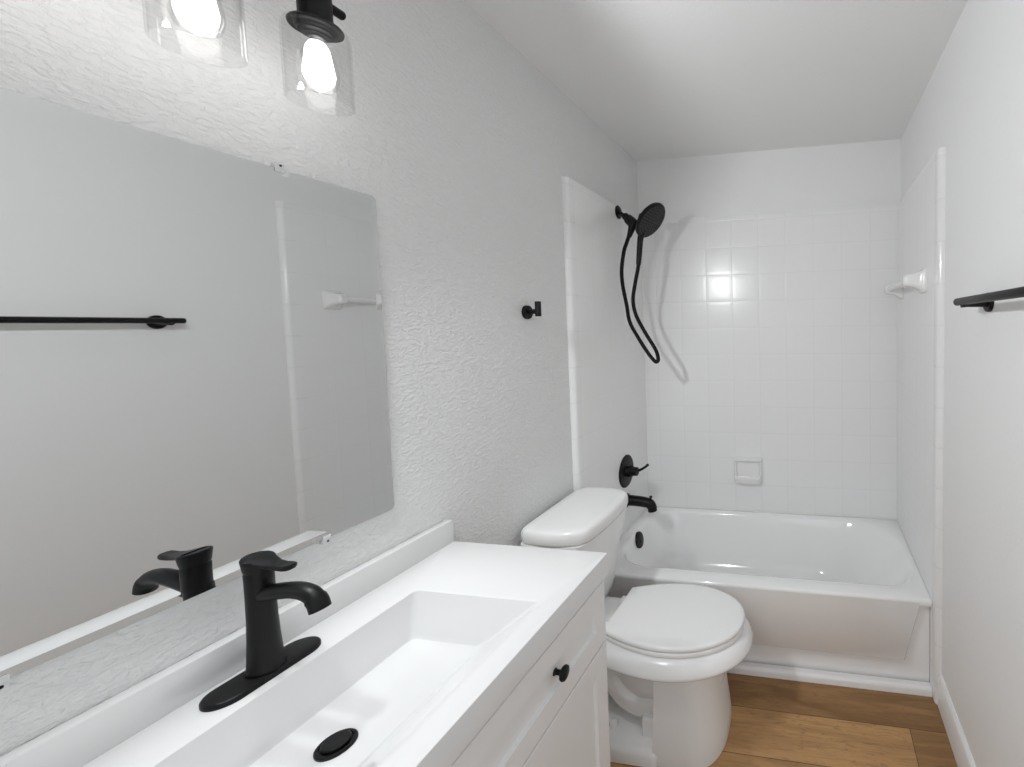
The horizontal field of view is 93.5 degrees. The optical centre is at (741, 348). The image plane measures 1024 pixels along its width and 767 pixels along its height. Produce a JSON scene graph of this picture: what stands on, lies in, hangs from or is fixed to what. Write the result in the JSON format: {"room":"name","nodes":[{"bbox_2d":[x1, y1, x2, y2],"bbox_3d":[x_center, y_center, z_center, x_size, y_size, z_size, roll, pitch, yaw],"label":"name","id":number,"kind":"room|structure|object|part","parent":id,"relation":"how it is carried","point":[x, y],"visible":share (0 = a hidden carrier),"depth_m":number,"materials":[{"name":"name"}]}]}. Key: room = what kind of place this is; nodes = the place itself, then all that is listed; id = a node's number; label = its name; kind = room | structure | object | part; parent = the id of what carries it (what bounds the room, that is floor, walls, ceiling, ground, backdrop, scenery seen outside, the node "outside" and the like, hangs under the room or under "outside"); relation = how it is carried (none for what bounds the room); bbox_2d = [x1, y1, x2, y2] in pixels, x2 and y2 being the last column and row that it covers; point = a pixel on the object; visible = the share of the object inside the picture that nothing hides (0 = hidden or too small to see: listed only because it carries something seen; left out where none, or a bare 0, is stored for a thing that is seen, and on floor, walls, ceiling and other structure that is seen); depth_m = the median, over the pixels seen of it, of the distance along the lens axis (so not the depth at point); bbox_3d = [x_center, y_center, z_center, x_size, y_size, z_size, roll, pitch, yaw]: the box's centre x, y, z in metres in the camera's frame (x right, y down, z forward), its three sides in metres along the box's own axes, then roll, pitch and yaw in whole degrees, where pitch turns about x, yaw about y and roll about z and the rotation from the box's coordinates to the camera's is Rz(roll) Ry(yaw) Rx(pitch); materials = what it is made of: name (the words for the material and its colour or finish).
{"room":"bathroom","nodes":[
{"label":"bathroom","id":0,"kind":"room"},
{"bbox_2d":[0,0,637,756],"bbox_3d":[-0.878,0.194,1.232,0.120,2.440,2.999,0,3,9],"label":"wall","id":1,"kind":"structure","parent":0,"point":[463,148],"depth_m":1.08,"materials":[{"name":"white paint"}]},
{"bbox_2d":[0,674,9,689],"bbox_3d":[-0.926,0.418,0.532,0.009,0.016,0.015,0,3,9],"label":"mirror clip","id":2,"kind":"object","parent":1,"relation":"attached to","point":[4,680],"visible":1,"depth_m":0.54,"materials":[{"name":"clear plastic"}]},
{"bbox_2d":[0,87,393,677],"bbox_3d":[-0.912,0.039,0.642,0.006,0.742,0.763,0,3,9],"label":"mirror","id":3,"kind":"object","parent":1,"relation":"attached to","point":[193,380],"visible":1,"depth_m":0.67,"materials":[{"name":"clear glass"}]},
{"bbox_2d":[272,162,284,172],"bbox_3d":[-0.885,-0.344,0.818,0.009,0.016,0.015,0,3,9],"label":"mirror clip","id":4,"kind":"object","parent":3,"relation":"attached to","point":[279,167],"visible":1,"depth_m":0.81,"materials":[{"name":"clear plastic"}]},
{"bbox_2d":[166,0,345,94],"bbox_3d":[-0.838,-0.567,0.629,0.167,0.254,0.423,0,3,9],"label":"vanity light","id":5,"kind":"object","parent":1,"relation":"attached to","point":[313,19],"visible":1,"depth_m":0.77,"materials":[{"name":"white glass"}]},
{"bbox_2d":[285,0,344,42],"bbox_3d":[-0.777,-0.610,0.780,0.077,0.080,0.077,0,3,9],"label":"socket","id":6,"kind":"object","parent":5,"relation":"attached to","point":[313,19],"depth_m":0.77,"materials":[{"name":"black metal"}]},
{"bbox_2d":[320,534,330,544],"bbox_3d":[-0.866,0.398,0.892,0.009,0.016,0.015,0,3,9],"label":"mirror clip","id":7,"kind":"object","parent":1,"relation":"attached to","point":[327,538],"visible":1,"depth_m":0.89,"materials":[{"name":"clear plastic"}]},
{"bbox_2d":[521,301,541,318],"bbox_3d":[-0.742,-0.135,1.525,0.060,0.062,0.049,0,3,9],"label":"robe hook","id":8,"kind":"object","parent":1,"relation":"attached to","point":[527,311],"visible":1,"depth_m":1.52,"materials":[{"name":"black metal"}]},
{"bbox_3d":[-0.743,-0.130,1.526,0.034,0.017,0.017,0,3,9],"label":"stem","id":9,"kind":"part","parent":8,"relation":"part of","materials":[{"name":"black metal"}]},
{"bbox_2d":[561,177,584,490],"bbox_3d":[-0.704,0.336,1.833,0.023,2.086,0.052,0,3,9],"label":"trim","id":10,"kind":"structure","parent":1,"relation":"attached to","point":[567,183],"depth_m":1.80,"materials":[{"name":"tile"}]},
{"bbox_2d":[574,181,648,536],"bbox_3d":[-0.639,0.314,2.224,0.023,2.088,0.740,0,3,9],"label":"tiled wall","id":11,"kind":"structure","parent":0,"point":[612,359],"depth_m":2.10,"materials":[{"name":"tile"}]},
{"bbox_2d":[619,454,648,487],"bbox_3d":[-0.550,0.656,2.273,0.132,0.172,0.172,0,3,9],"label":"shower valve","id":12,"kind":"object","parent":11,"relation":"attached to","point":[627,470],"visible":1,"depth_m":2.26,"materials":[{"name":"black metal"}]},
{"bbox_3d":[-0.527,0.635,2.267,0.084,0.050,0.016,0,3,12],"label":"lever","id":13,"kind":"part","parent":12,"relation":"part of","materials":[{"name":"black metal"}]},
{"bbox_2d":[615,202,664,363],"bbox_3d":[-0.510,-0.328,2.146,0.271,0.815,0.206,0,3,9],"label":"handheld shower","id":14,"kind":"object","parent":11,"relation":"attached to","point":[651,218],"visible":1,"depth_m":2.14,"materials":[{"name":"black metal"}]},
{"bbox_3d":[-0.497,-0.506,2.130,0.059,0.183,0.034,0,3,9],"label":"handle","id":15,"kind":"part","parent":14,"relation":"part of","materials":[{"name":"black metal"}]},
{"bbox_2d":[627,493,656,512],"bbox_3d":[-0.530,0.821,2.276,0.168,0.089,0.074,0,3,9],"label":"tub spout","id":16,"kind":"object","parent":11,"relation":"attached to","point":[633,500],"visible":0.93,"depth_m":2.25,"materials":[{"name":"black metal"}]},
{"bbox_2d":[464,0,967,160],"bbox_3d":[-0.108,-1.070,1.034,1.725,0.080,2.999,0,3,9],"label":"ceiling","id":17,"kind":"structure","parent":0,"point":[664,79],"depth_m":1.59,"materials":[{"name":"white paint"}]},
{"bbox_2d":[637,139,900,218],"bbox_3d":[0.149,0.109,2.518,1.485,2.440,0.120,0,3,9],"label":"wall","id":18,"kind":"structure","parent":0,"point":[860,174],"depth_m":2.39,"materials":[{"name":"white paint"}]},
{"bbox_2d":[642,205,896,519],"bbox_3d":[0.138,0.138,2.449,1.440,1.788,0.023,0,3,9],"label":"tiled wall","id":19,"kind":"structure","parent":18,"relation":"attached to","point":[774,335],"depth_m":2.43,"materials":[{"name":"tile"}]},
{"bbox_2d":[734,456,761,483],"bbox_3d":[0.036,0.708,2.454,0.162,0.150,0.066,0,3,9],"label":"soap dish","id":20,"kind":"object","parent":19,"relation":"attached to","point":[747,470],"visible":1,"depth_m":2.47,"materials":[{"name":"white ceramic"}]},
{"bbox_2d":[610,673,957,766],"bbox_3d":[-0.065,1.435,1.166,1.725,0.060,2.999,0,3,9],"label":"floor","id":21,"kind":"structure","parent":0,"point":[775,722],"depth_m":1.55,"materials":[{"name":"brown wood"}]},
{"bbox_2d":[450,579,609,766],"bbox_3d":[-0.639,1.026,0.724,0.499,0.824,0.896,0,3,9],"label":"vanity cabinet","id":22,"kind":"object","parent":21,"relation":"on","point":[557,715],"visible":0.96,"depth_m":0.92,"materials":[{"name":"white paint"}]},
{"bbox_2d":[0,520,607,766],"bbox_3d":[-0.657,0.581,0.704,0.479,0.165,0.913,0,3,9],"label":"sink","id":23,"kind":"object","parent":22,"relation":"in","point":[425,639],"visible":1,"depth_m":0.77,"materials":[{"name":"white ceramic"}]},
{"bbox_2d":[199,550,331,711],"bbox_3d":[-0.770,0.456,0.725,0.167,0.207,0.155,0,3,9],"label":"faucet","id":24,"kind":"object","parent":23,"relation":"on","point":[267,657],"visible":1,"depth_m":0.72,"materials":[{"name":"black metal"}]},
{"bbox_3d":[-0.821,0.555,0.739,0.060,0.008,0.155,0,3,9],"label":"deck plate","id":25,"kind":"part","parent":24,"relation":"part of","materials":[{"name":"black metal"}]},
{"bbox_3d":[-0.798,0.365,0.724,0.092,0.025,0.042,0,3,9],"label":"handle","id":26,"kind":"part","parent":24,"relation":"part of","materials":[{"name":"black metal"}]},
{"bbox_3d":[-0.753,0.416,0.720,0.131,0.045,0.030,0,3,9],"label":"spout","id":27,"kind":"part","parent":24,"relation":"part of","materials":[{"name":"black metal"}]},
{"bbox_3d":[-0.382,0.686,0.904,0.028,0.031,0.031,0,3,9],"label":"knob","id":28,"kind":"part","parent":22,"relation":"part of","materials":[{"name":"black metal"}]},
{"bbox_3d":[-0.393,1.040,0.913,0.019,0.531,0.442,0,3,9],"label":"door","id":29,"kind":"part","parent":22,"relation":"part of","materials":[{"name":"white paint"}]},
{"bbox_2d":[521,487,752,766],"bbox_3d":[-0.340,0.991,1.585,0.770,0.790,0.433,0,3,9],"label":"toilet","id":30,"kind":"object","parent":21,"relation":"on","point":[671,648],"visible":0.82,"depth_m":1.46,"materials":[{"name":"white ceramic"}]},
{"bbox_3d":[-0.597,0.827,1.626,0.247,0.351,0.407,0,3,9],"label":"tank","id":31,"kind":"part","parent":30,"relation":"part of","materials":[{"name":"white ceramic"}]},
{"bbox_3d":[-0.599,0.625,1.615,0.255,0.054,0.417,0,3,9],"label":"tank lid","id":32,"kind":"part","parent":30,"relation":"part of","materials":[{"name":"white ceramic"}]},
{"bbox_3d":[-0.222,0.989,1.557,0.471,0.017,0.350,0,3,9],"label":"seat","id":33,"kind":"part","parent":30,"relation":"part of","materials":[{"name":"white plastic"}]},
{"bbox_3d":[-0.223,0.967,1.556,0.475,0.022,0.352,0,3,9],"label":"lid","id":34,"kind":"part","parent":30,"relation":"part of","materials":[{"name":"white plastic"}]},
{"bbox_2d":[607,506,931,681],"bbox_3d":[0.095,1.160,2.141,1.439,0.382,0.709,0,3,9],"label":"bathtub","id":35,"kind":"object","parent":21,"relation":"on","point":[843,594],"visible":0.78,"depth_m":1.87,"materials":[{"name":"white ceramic"}]},
{"bbox_3d":[0.030,1.124,1.807,1.381,0.247,0.033,0,3,9],"label":"apron panel","id":36,"kind":"part","parent":35,"relation":"part of","materials":[{"name":"white ceramic"}]},
{"bbox_2d":[726,661,931,696],"bbox_3d":[0.041,1.353,1.804,1.438,0.033,0.030,0,3,9],"label":"trim","id":37,"kind":"structure","parent":35,"relation":"attached to","point":[902,686],"depth_m":1.74,"materials":[{"name":"white paint"}]},
{"bbox_2d":[901,0,1023,766],"bbox_3d":[0.706,0.181,0.969,0.120,2.440,2.999,0,3,9],"label":"wall","id":38,"kind":"structure","parent":0,"point":[971,105],"depth_m":1.21,"materials":[{"name":"white paint"}]},
{"bbox_2d":[897,153,934,685],"bbox_3d":[0.804,0.301,1.990,0.023,2.088,0.728,0,3,9],"label":"tiled wall","id":39,"kind":"structure","parent":38,"relation":"attached to","point":[916,209],"depth_m":1.88,"materials":[{"name":"tile"}]},
{"bbox_2d":[884,268,926,298],"bbox_3d":[0.741,-0.285,1.964,0.085,0.096,0.526,0,3,9],"label":"towel bar","id":40,"kind":"object","parent":39,"relation":"attached to","point":[918,280],"visible":1,"depth_m":1.73,"materials":[{"name":"white ceramic"}]},
{"bbox_2d":[932,147,945,704],"bbox_3d":[0.740,0.324,1.605,0.023,2.086,0.052,0,3,9],"label":"trim","id":41,"kind":"structure","parent":38,"relation":"attached to","point":[940,155],"depth_m":1.59,"materials":[{"name":"tile"}]},
{"bbox_2d":[938,674,975,766],"bbox_3d":[0.596,1.357,0.656,0.014,0.128,1.977,0,3,9],"label":"baseboard","id":42,"kind":"structure","parent":38,"relation":"attached to","point":[962,754],"depth_m":1.46,"materials":[{"name":"white paint"}]},
{"bbox_2d":[953,286,1023,311],"bbox_3d":[0.587,-0.109,0.889,0.084,0.052,0.631,0,3,9],"label":"towel bar","id":43,"kind":"object","parent":38,"relation":"attached to","point":[986,300],"visible":1,"depth_m":1.00,"materials":[{"name":"black metal"}]},
{"bbox_3d":[0.638,-0.124,1.161,0.074,0.052,0.052,0,3,9],"label":"post","id":44,"kind":"part","parent":43,"relation":"part of","materials":[{"name":"black metal"}]}
]}

